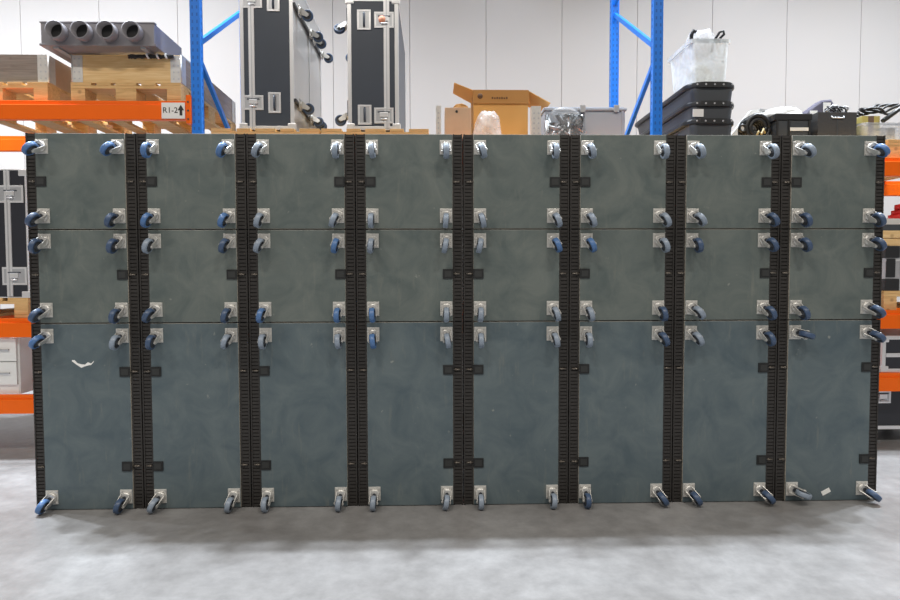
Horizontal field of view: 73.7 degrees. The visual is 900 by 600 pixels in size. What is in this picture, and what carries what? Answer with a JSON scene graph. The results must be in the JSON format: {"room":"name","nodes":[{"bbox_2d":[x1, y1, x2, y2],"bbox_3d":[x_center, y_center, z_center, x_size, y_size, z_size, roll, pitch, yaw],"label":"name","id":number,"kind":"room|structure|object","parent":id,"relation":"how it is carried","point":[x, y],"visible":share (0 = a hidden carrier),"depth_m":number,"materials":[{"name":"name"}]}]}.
{"room":"warehouse","nodes":[
{"label":"warehouse","id":0,"kind":"room"},
{"bbox_2d":[0,390,899,599],"bbox_3d":[0.135,1.315,1.099,22.000,0.100,13.350,0,2,-1],"label":"floor","id":1,"kind":"structure","parent":0,"point":[803,549],"depth_m":2.87,"materials":[{"name":"concrete"}]},
{"bbox_2d":[28,322,144,514],"bbox_3d":[-2.024,0.653,3.364,0.594,1.048,0.246,0,2,-1],"label":"wheeled dolly","id":2,"kind":"object","parent":1,"relation":"on","point":[87,377],"visible":1,"depth_m":3.35,"materials":[{"name":"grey wood"}]},
{"bbox_2d":[28,230,140,323],"bbox_3d":[-2.026,-0.130,3.332,0.594,0.517,0.246,0,2,-1],"label":"wheeled dolly","id":3,"kind":"object","parent":2,"relation":"on","point":[77,276],"visible":0.99,"depth_m":3.31,"materials":[{"name":"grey wood"}]},
{"bbox_2d":[21,133,139,229],"bbox_3d":[-2.027,-0.653,3.311,0.594,0.526,0.246,0,2,-1],"label":"wheeled dolly","id":4,"kind":"object","parent":3,"relation":"on","point":[76,181],"visible":0.99,"depth_m":3.29,"materials":[{"name":"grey wood"}]},
{"bbox_2d":[141,322,251,513],"bbox_3d":[-1.424,0.651,3.378,0.594,1.049,0.246,0,2,-1],"label":"wheeled dolly","id":5,"kind":"object","parent":1,"relation":"on","point":[196,399],"visible":1,"depth_m":3.36,"materials":[{"name":"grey wood"}]},
{"bbox_2d":[138,230,248,322],"bbox_3d":[-1.426,-0.133,3.347,0.594,0.516,0.246,0,2,-1],"label":"wheeled dolly","id":6,"kind":"object","parent":5,"relation":"on","point":[185,275],"visible":1,"depth_m":3.33,"materials":[{"name":"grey wood"}]},
{"bbox_2d":[136,133,248,229],"bbox_3d":[-1.428,-0.655,3.325,0.594,0.526,0.246,0,2,-1],"label":"wheeled dolly","id":7,"kind":"object","parent":6,"relation":"on","point":[185,181],"visible":0.98,"depth_m":3.31,"materials":[{"name":"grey wood"}]},
{"bbox_2d":[249,321,358,512],"bbox_3d":[-0.824,0.649,3.393,0.594,1.049,0.246,0,2,-1],"label":"wheeled dolly","id":8,"kind":"object","parent":1,"relation":"on","point":[304,383],"visible":0.98,"depth_m":3.38,"materials":[{"name":"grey wood"}]},
{"bbox_2d":[248,229,356,322],"bbox_3d":[-0.826,-0.135,3.361,0.594,0.517,0.246,0,2,-1],"label":"wheeled dolly","id":9,"kind":"object","parent":8,"relation":"on","point":[294,275],"visible":1,"depth_m":3.35,"materials":[{"name":"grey wood"}]},
{"bbox_2d":[246,134,355,229],"bbox_3d":[-0.828,-0.658,3.340,0.594,0.526,0.246,0,2,-1],"label":"wheeled dolly","id":10,"kind":"object","parent":9,"relation":"on","point":[295,181],"visible":1,"depth_m":3.32,"materials":[{"name":"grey wood"}]},
{"bbox_2d":[357,321,462,510],"bbox_3d":[-0.224,0.647,3.408,0.594,1.049,0.246,0,2,-1],"label":"wheeled dolly","id":11,"kind":"object","parent":1,"relation":"on","point":[410,373],"visible":1,"depth_m":3.39,"materials":[{"name":"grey wood"}]},
{"bbox_2d":[356,229,462,322],"bbox_3d":[-0.227,-0.137,3.376,0.594,0.517,0.246,0,2,-1],"label":"wheeled dolly","id":12,"kind":"object","parent":11,"relation":"on","point":[403,275],"visible":1,"depth_m":3.36,"materials":[{"name":"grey wood"}]},
{"bbox_2d":[355,134,461,229],"bbox_3d":[-0.228,-0.659,3.355,0.594,0.527,0.246,0,2,-1],"label":"wheeled dolly","id":13,"kind":"object","parent":12,"relation":"on","point":[404,181],"visible":1,"depth_m":3.34,"materials":[{"name":"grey wood"}]},
{"bbox_2d":[0,0,899,413],"bbox_3d":[-0.167,-1.051,4.877,10.120,4.322,1.165,0,2,-1],"label":"rack","id":14,"kind":"object","parent":1,"relation":"on","point":[191,110],"depth_m":4.31,"materials":[{"name":"orange metal"}]},
{"bbox_2d":[0,298,30,317],"bbox_3d":[-3.465,0.034,4.943,0.780,0.144,1.200,0,2,-1],"label":"wooden pallet","id":15,"kind":"object","parent":14,"relation":"on","point":[22,309],"visible":0.27,"depth_m":4.35,"materials":[{"name":"brown wood"}]},
{"bbox_2d":[0,169,29,297],"bbox_3d":[-3.657,-0.498,4.837,1.199,0.927,1.070,0,2,-1],"label":"flight case","id":16,"kind":"object","parent":15,"relation":"on","point":[14,253],"visible":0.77,"depth_m":4.34,"materials":[{"name":"black laminate"}]},
{"bbox_2d":[0,337,32,393],"bbox_3d":[-3.877,0.459,4.835,1.496,0.410,1.060,0,2,-1],"label":"base cabinet","id":17,"kind":"object","parent":14,"relation":"on","point":[16,373],"visible":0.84,"depth_m":4.35,"materials":[{"name":"white paint"}]},
{"bbox_2d":[0,82,131,133],"bbox_3d":[-3.284,-1.510,4.885,0.780,0.144,1.200,0,2,-1],"label":"wooden pallet","id":18,"kind":"object","parent":14,"relation":"on","point":[11,90],"visible":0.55,"depth_m":4.86,"materials":[{"name":"brown wood"}]},
{"bbox_2d":[0,54,99,100],"bbox_3d":[-3.285,-1.683,4.878,0.789,0.200,1.172,0,2,-1],"label":"wooden crate","id":19,"kind":"object","parent":18,"relation":"on","point":[24,68],"visible":0.32,"depth_m":4.30,"materials":[{"name":"wood"}]},
{"bbox_2d":[71,82,235,133],"bbox_3d":[-2.342,-1.514,4.908,0.780,0.144,1.200,0,2,-1],"label":"wooden pallet","id":20,"kind":"object","parent":14,"relation":"on","point":[80,91],"visible":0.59,"depth_m":4.40,"materials":[{"name":"brown wood"}]},
{"bbox_2d":[71,54,235,123],"bbox_3d":[-2.342,-1.687,4.901,0.789,0.200,1.172,0,2,-1],"label":"wooden crate","id":21,"kind":"object","parent":20,"relation":"on","point":[93,69],"visible":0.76,"depth_m":4.32,"materials":[{"name":"brown wood"}]},
{"bbox_2d":[39,20,190,63],"bbox_3d":[-2.466,-1.869,4.741,0.800,0.176,1.269,0,2,-1],"label":"ventilation duct","id":22,"kind":"object","parent":21,"relation":"on","point":[63,39],"visible":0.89,"depth_m":4.18,"materials":[{"name":"grey metal"}]},
{"bbox_2d":[44,20,68,41],"bbox_3d":[-2.709,-1.854,4.135,0.123,0.123,0.070,0,2,-1],"label":"outlet","id":23,"kind":"object","parent":22,"relation":"attached to","point":[56,31],"depth_m":4.15,"materials":[{"name":"grey metal"}]},
{"bbox_2d":[70,20,93,41],"bbox_3d":[-2.537,-1.854,4.139,0.123,0.123,0.070,0,2,-1],"label":"outlet","id":24,"kind":"object","parent":22,"relation":"attached to","point":[81,31],"depth_m":4.15,"materials":[{"name":"grey metal"}]},
{"bbox_2d":[96,20,118,41],"bbox_3d":[-2.365,-1.855,4.144,0.123,0.123,0.070,0,2,-1],"label":"outlet","id":25,"kind":"object","parent":22,"relation":"attached to","point":[107,31],"depth_m":4.16,"materials":[{"name":"grey metal"}]},
{"bbox_2d":[121,20,143,42],"bbox_3d":[-2.193,-1.856,4.148,0.123,0.123,0.070,0,2,-1],"label":"outlet","id":26,"kind":"object","parent":22,"relation":"attached to","point":[133,32],"depth_m":4.17,"materials":[{"name":"grey metal"}]},
{"bbox_2d":[128,53,173,58],"bbox_3d":[-2.146,-1.749,4.301,0.325,0.041,0.039,0,2,-1],"label":"cable bundle","id":27,"kind":"object","parent":21,"relation":"on","point":[131,56],"visible":1,"depth_m":4.30,"materials":[{"name":"black plastic"}]},
{"bbox_2d":[211,128,320,133],"bbox_3d":[-1.352,-1.195,4.945,0.780,0.144,1.200,0,2,-1],"label":"wooden pallet","id":28,"kind":"object","parent":14,"relation":"on","point":[213,130],"visible":0.09,"depth_m":4.34,"materials":[{"name":"brown wood"}]},
{"bbox_2d":[239,0,332,131],"bbox_3d":[-1.286,-1.838,4.896,0.533,1.142,1.107,0,2,-1],"label":"flight case","id":29,"kind":"object","parent":28,"relation":"on","point":[282,42],"visible":0.87,"depth_m":4.38,"materials":[{"name":"grey laminate"}]},
{"bbox_2d":[321,129,428,133],"bbox_3d":[-0.559,-1.198,4.964,0.780,0.144,1.200,0,2,-1],"label":"wooden pallet","id":30,"kind":"object","parent":14,"relation":"on","point":[323,131],"visible":0.12,"depth_m":4.36,"materials":[{"name":"brown wood"}]},
{"bbox_2d":[334,0,405,131],"bbox_3d":[-0.632,-1.749,4.916,0.511,0.959,1.107,0,2,-1],"label":"flight case","id":31,"kind":"object","parent":30,"relation":"on","point":[376,56],"visible":0.83,"depth_m":4.39,"materials":[{"name":"grey laminate"}]},
{"bbox_2d":[444,108,470,138],"bbox_3d":[0.058,-1.278,4.589,0.196,0.330,0.204,0,2,-1],"label":"wooden box","id":32,"kind":"object","parent":14,"relation":"on","point":[457,121],"visible":0.64,"depth_m":4.49,"materials":[{"name":"brown wood"}]},
{"bbox_2d":[453,103,467,107],"bbox_3d":[0.081,-1.467,4.584,0.123,0.048,0.187,0,2,-1],"label":"wrap","id":33,"kind":"object","parent":32,"relation":"on","point":[461,105],"visible":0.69,"depth_m":4.51,"materials":[{"name":"plastic"}]},
{"bbox_2d":[453,83,549,134],"bbox_3d":[0.403,-1.418,4.887,0.751,0.584,0.476,0,2,-1],"label":"cardboard box","id":34,"kind":"object","parent":14,"relation":"on","point":[494,112],"visible":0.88,"depth_m":4.66,"materials":[{"name":"brown cardboard"}]},
{"bbox_2d":[544,113,583,135],"bbox_3d":[0.842,-1.266,4.426,0.333,0.314,0.121,0,2,-1],"label":"wrapped bundle","id":35,"kind":"object","parent":14,"relation":"on","point":[572,123],"visible":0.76,"depth_m":4.41,"materials":[{"name":"clear plastic"}]},
{"bbox_2d":[541,105,626,134],"bbox_3d":[1.012,-1.297,4.729,0.630,0.352,0.450,0,2,-1],"label":"storage tote","id":36,"kind":"object","parent":14,"relation":"on","point":[597,120],"visible":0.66,"depth_m":4.52,"materials":[{"name":"grey plastic"}]},
{"bbox_2d":[879,329,899,371],"bbox_3d":[3.626,0.384,5.028,0.824,0.275,1.056,0,2,-1],"label":"flight case","id":37,"kind":"object","parent":14,"relation":"on","point":[890,349],"visible":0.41,"depth_m":4.50,"materials":[{"name":"black laminate"}]},
{"bbox_2d":[881,291,899,309],"bbox_3d":[3.633,-0.023,5.115,0.780,0.144,1.200,0,2,-1],"label":"wooden pallet","id":38,"kind":"object","parent":14,"relation":"on","point":[888,298],"visible":0.2,"depth_m":4.51,"materials":[{"name":"brown wood"}]},
{"bbox_2d":[881,246,899,290],"bbox_3d":[3.656,-0.257,4.951,0.810,0.335,0.920,0,2,-1],"label":"case","id":39,"kind":"object","parent":38,"relation":"on","point":[890,255],"visible":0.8,"depth_m":4.50,"materials":[{"name":"metal"}]},
{"bbox_2d":[883,231,899,245],"bbox_3d":[3.635,-0.482,4.936,0.800,0.115,0.850,0,2,-1],"label":"wooden crate","id":40,"kind":"object","parent":39,"relation":"on","point":[892,238],"visible":0.27,"depth_m":4.50,"materials":[{"name":"brown wood"}]},
{"bbox_2d":[883,224,899,230],"bbox_3d":[3.635,-0.563,4.933,0.800,0.045,0.850,0,2,-1],"label":"board","id":41,"kind":"object","parent":40,"relation":"on","point":[888,227],"visible":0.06,"depth_m":4.50,"materials":[{"name":"grey plastic"}]},
{"bbox_2d":[886,219,899,223],"bbox_3d":[3.656,-0.610,4.886,0.800,0.050,0.600,0,2,-1],"label":"carton","id":42,"kind":"object","parent":41,"relation":"on","point":[889,221],"visible":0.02,"depth_m":4.58,"materials":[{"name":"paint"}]},
{"bbox_2d":[888,204,899,218],"bbox_3d":[3.558,-0.685,4.644,0.282,0.118,0.182,0,2,-1],"label":"roll","id":43,"kind":"object","parent":42,"relation":"on","point":[895,214],"visible":0.85,"depth_m":4.62,"materials":[{"name":"red plastic"}]},
{"bbox_2d":[884,139,899,180],"bbox_3d":[3.630,-1.148,5.069,0.780,0.144,1.200,0,2,-1],"label":"wooden pallet","id":44,"kind":"object","parent":14,"relation":"on","point":[893,144],"visible":0.09,"depth_m":4.46,"materials":[{"name":"brown wood"}]},
{"bbox_2d":[856,122,899,139],"bbox_3d":[3.273,-1.274,4.715,0.395,0.137,0.410,0,2,-1],"label":"tub","id":45,"kind":"object","parent":44,"relation":"on","point":[864,128],"visible":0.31,"depth_m":4.51,"materials":[{"name":"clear plastic"}]},
{"bbox_2d":[857,116,879,135],"bbox_3d":[3.187,-1.304,4.637,0.135,0.187,0.180,0,2,-1],"label":"packet","id":46,"kind":"object","parent":45,"relation":"in","point":[862,119],"visible":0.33,"depth_m":4.54,"materials":[{"name":"yellow cardboard"}]},
{"bbox_2d":[857,103,899,121],"bbox_3d":[3.282,-1.423,4.570,0.333,0.173,0.146,0,2,-1],"label":"cable","id":47,"kind":"object","parent":45,"relation":"on","point":[874,109],"visible":0.98,"depth_m":4.54,"materials":[{"name":"black plastic"}]},
{"bbox_3d":[2.020,-1.142,5.030,0.780,0.144,1.200,0,2,-1],"label":"wooden pallet","id":48,"kind":"object","parent":14,"relation":"on","visible":0},
{"bbox_2d":[663,118,733,134],"bbox_3d":[1.933,-1.292,5.075,0.390,0.151,1.304,0,2,-1],"label":"tray","id":49,"kind":"object","parent":48,"relation":"on","point":[700,126],"visible":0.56,"depth_m":4.45,"materials":[{"name":"grey plastic"}]},
{"bbox_2d":[640,101,733,134],"bbox_3d":[1.933,-1.432,5.069,0.390,0.127,1.304,0,2,-1],"label":"tray","id":50,"kind":"object","parent":49,"relation":"on","point":[697,109],"visible":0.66,"depth_m":4.45,"materials":[{"name":"grey plastic"}]},
{"bbox_2d":[635,82,733,134],"bbox_3d":[1.933,-1.565,5.064,0.390,0.137,1.304,0,2,-1],"label":"tray","id":51,"kind":"object","parent":50,"relation":"on","point":[697,91],"visible":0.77,"depth_m":4.45,"materials":[{"name":"grey plastic"}]},
{"bbox_2d":[667,38,730,92],"bbox_3d":[1.943,-1.791,4.716,0.320,0.342,0.460,0,2,-1],"label":"plastic tub","id":52,"kind":"object","parent":51,"relation":"on","point":[697,59],"visible":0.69,"depth_m":4.49,"materials":[{"name":"white plastic"}]},
{"bbox_2d":[689,29,724,38],"bbox_3d":[1.941,-1.977,4.575,0.280,0.142,0.115,-1,2,-11],"label":"cable","id":53,"kind":"object","parent":52,"relation":"in","point":[693,31],"visible":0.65,"depth_m":4.54,"materials":[{"name":"black rubber"}]},
{"bbox_2d":[738,113,770,134],"bbox_3d":[2.315,-1.312,4.606,0.259,0.222,0.142,0,2,-1],"label":"coil","id":54,"kind":"object","parent":48,"relation":"on","point":[761,122],"visible":0.73,"depth_m":4.55,"materials":[{"name":"black plastic"}]},
{"bbox_3d":[2.830,-1.145,5.050,0.780,0.144,1.200,0,2,-1],"label":"wooden pallet","id":55,"kind":"object","parent":14,"relation":"on","visible":0},
{"bbox_2d":[731,108,765,134],"bbox_3d":[2.497,-1.384,4.905,0.470,0.345,0.064,0,2,-1],"label":"sheet","id":56,"kind":"object","parent":55,"relation":"on","point":[735,131],"visible":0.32,"depth_m":4.88,"materials":[{"name":"white paint"}]},
{"bbox_2d":[752,113,811,135],"bbox_3d":[2.578,-1.305,4.692,0.280,0.205,0.380,0,2,-1],"label":"crate","id":57,"kind":"object","parent":55,"relation":"on","point":[781,124],"visible":0.61,"depth_m":4.51,"materials":[{"name":"grey plastic"}]},
{"bbox_2d":[761,107,802,116],"bbox_3d":[2.587,-1.454,4.693,0.337,0.089,0.271,0,2,-1],"label":"cloth","id":58,"kind":"object","parent":57,"relation":"on","point":[785,110],"visible":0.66,"depth_m":4.60,"materials":[{"name":"fabric"}]},
{"bbox_2d":[802,100,834,113],"bbox_3d":[3.026,-1.431,4.970,0.280,0.432,0.126,0,2,-1],"label":"shoulder bag","id":59,"kind":"object","parent":55,"relation":"on","point":[819,106],"visible":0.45,"depth_m":4.91,"materials":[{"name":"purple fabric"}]},
{"bbox_2d":[811,112,856,135],"bbox_3d":[2.906,-1.311,4.681,0.296,0.215,0.373,0,2,-1],"label":"box","id":60,"kind":"object","parent":55,"relation":"on","point":[822,123],"visible":0.51,"depth_m":4.51,"materials":[{"name":"grey plastic"}]},
{"bbox_2d":[823,105,848,111],"bbox_3d":[2.974,-1.436,4.636,0.182,0.138,0.074,0,2,-1],"label":"cable","id":61,"kind":"object","parent":60,"relation":"in","point":[829,108],"visible":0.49,"depth_m":4.62,"materials":[{"name":"black rubber"}]},
{"bbox_2d":[463,320,568,509],"bbox_3d":[0.376,0.644,3.422,0.594,1.049,0.246,0,2,-1],"label":"wheeled dolly","id":62,"kind":"object","parent":1,"relation":"on","point":[515,373],"visible":1,"depth_m":3.41,"materials":[{"name":"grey wood"}]},
{"bbox_2d":[462,229,568,321],"bbox_3d":[0.373,-0.139,3.390,0.594,0.517,0.246,0,2,-1],"label":"wheeled dolly","id":63,"kind":"object","parent":62,"relation":"on","point":[509,275],"visible":1,"depth_m":3.37,"materials":[{"name":"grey wood"}]},
{"bbox_2d":[462,134,568,230],"bbox_3d":[0.372,-0.662,3.369,0.594,0.526,0.246,0,2,-1],"label":"wheeled dolly","id":64,"kind":"object","parent":63,"relation":"on","point":[510,182],"visible":1,"depth_m":3.35,"materials":[{"name":"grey wood"}]},
{"bbox_2d":[568,320,672,508],"bbox_3d":[0.975,0.642,3.437,0.594,1.049,0.246,0,2,-1],"label":"wheeled dolly","id":65,"kind":"object","parent":1,"relation":"on","point":[620,372],"visible":1,"depth_m":3.42,"materials":[{"name":"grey wood"}]},
{"bbox_2d":[569,229,674,321],"bbox_3d":[0.973,-0.141,3.405,0.594,0.517,0.246,0,2,-1],"label":"wheeled dolly","id":66,"kind":"object","parent":65,"relation":"on","point":[614,274],"visible":1,"depth_m":3.39,"materials":[{"name":"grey wood"}]},
{"bbox_2d":[569,134,675,229],"bbox_3d":[0.972,-0.664,3.384,0.594,0.526,0.246,0,2,-1],"label":"wheeled dolly","id":67,"kind":"object","parent":66,"relation":"on","point":[617,182],"visible":1,"depth_m":3.37,"materials":[{"name":"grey wood"}]},
{"bbox_2d":[671,320,777,505],"bbox_3d":[1.575,0.639,3.452,0.594,1.048,0.246,0,2,-1],"label":"wheeled dolly","id":68,"kind":"object","parent":1,"relation":"on","point":[724,398],"visible":1,"depth_m":3.44,"materials":[{"name":"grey wood"}]},
{"bbox_2d":[673,229,778,320],"bbox_3d":[1.573,-0.144,3.420,0.594,0.516,0.246,0,2,-1],"label":"wheeled dolly","id":69,"kind":"object","parent":68,"relation":"on","point":[720,274],"visible":1,"depth_m":3.40,"materials":[{"name":"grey wood"}]},
{"bbox_2d":[675,135,780,229],"bbox_3d":[1.571,-0.667,3.398,0.594,0.526,0.246,0,2,-1],"label":"wheeled dolly","id":70,"kind":"object","parent":69,"relation":"on","point":[722,181],"visible":1,"depth_m":3.38,"materials":[{"name":"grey wood"}]},
{"bbox_2d":[774,319,886,501],"bbox_3d":[2.175,0.637,3.466,0.594,1.048,0.246,0,2,-1],"label":"wheeled dolly","id":71,"kind":"object","parent":1,"relation":"on","point":[826,427],"visible":0.99,"depth_m":3.45,"materials":[{"name":"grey wood"}]},
{"bbox_2d":[778,229,886,320],"bbox_3d":[2.173,-0.146,3.434,0.594,0.516,0.246,0,2,-1],"label":"wheeled dolly","id":72,"kind":"object","parent":71,"relation":"on","point":[823,273],"visible":0.99,"depth_m":3.42,"materials":[{"name":"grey wood"}]},
{"bbox_2d":[779,135,890,228],"bbox_3d":[2.171,-0.669,3.413,0.594,0.526,0.246,0,2,-1],"label":"wheeled dolly","id":73,"kind":"object","parent":72,"relation":"on","point":[827,181],"visible":0.98,"depth_m":3.40,"materials":[{"name":"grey wood"}]},
{"bbox_2d":[878,391,899,428],"bbox_3d":[3.628,0.877,5.047,0.804,0.431,0.818,0,2,-1],"label":"flight case","id":74,"kind":"object","parent":1,"relation":"on","point":[889,401],"visible":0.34,"depth_m":4.65,"materials":[{"name":"black laminate"}]},
{"bbox_2d":[0,0,899,308],"bbox_3d":[0.414,-2.102,7.550,20.900,6.200,0.100,0,2,-1],"label":"wall","id":75,"kind":"structure","parent":0,"point":[800,54],"depth_m":7.48,"materials":[{"name":"white paint"}]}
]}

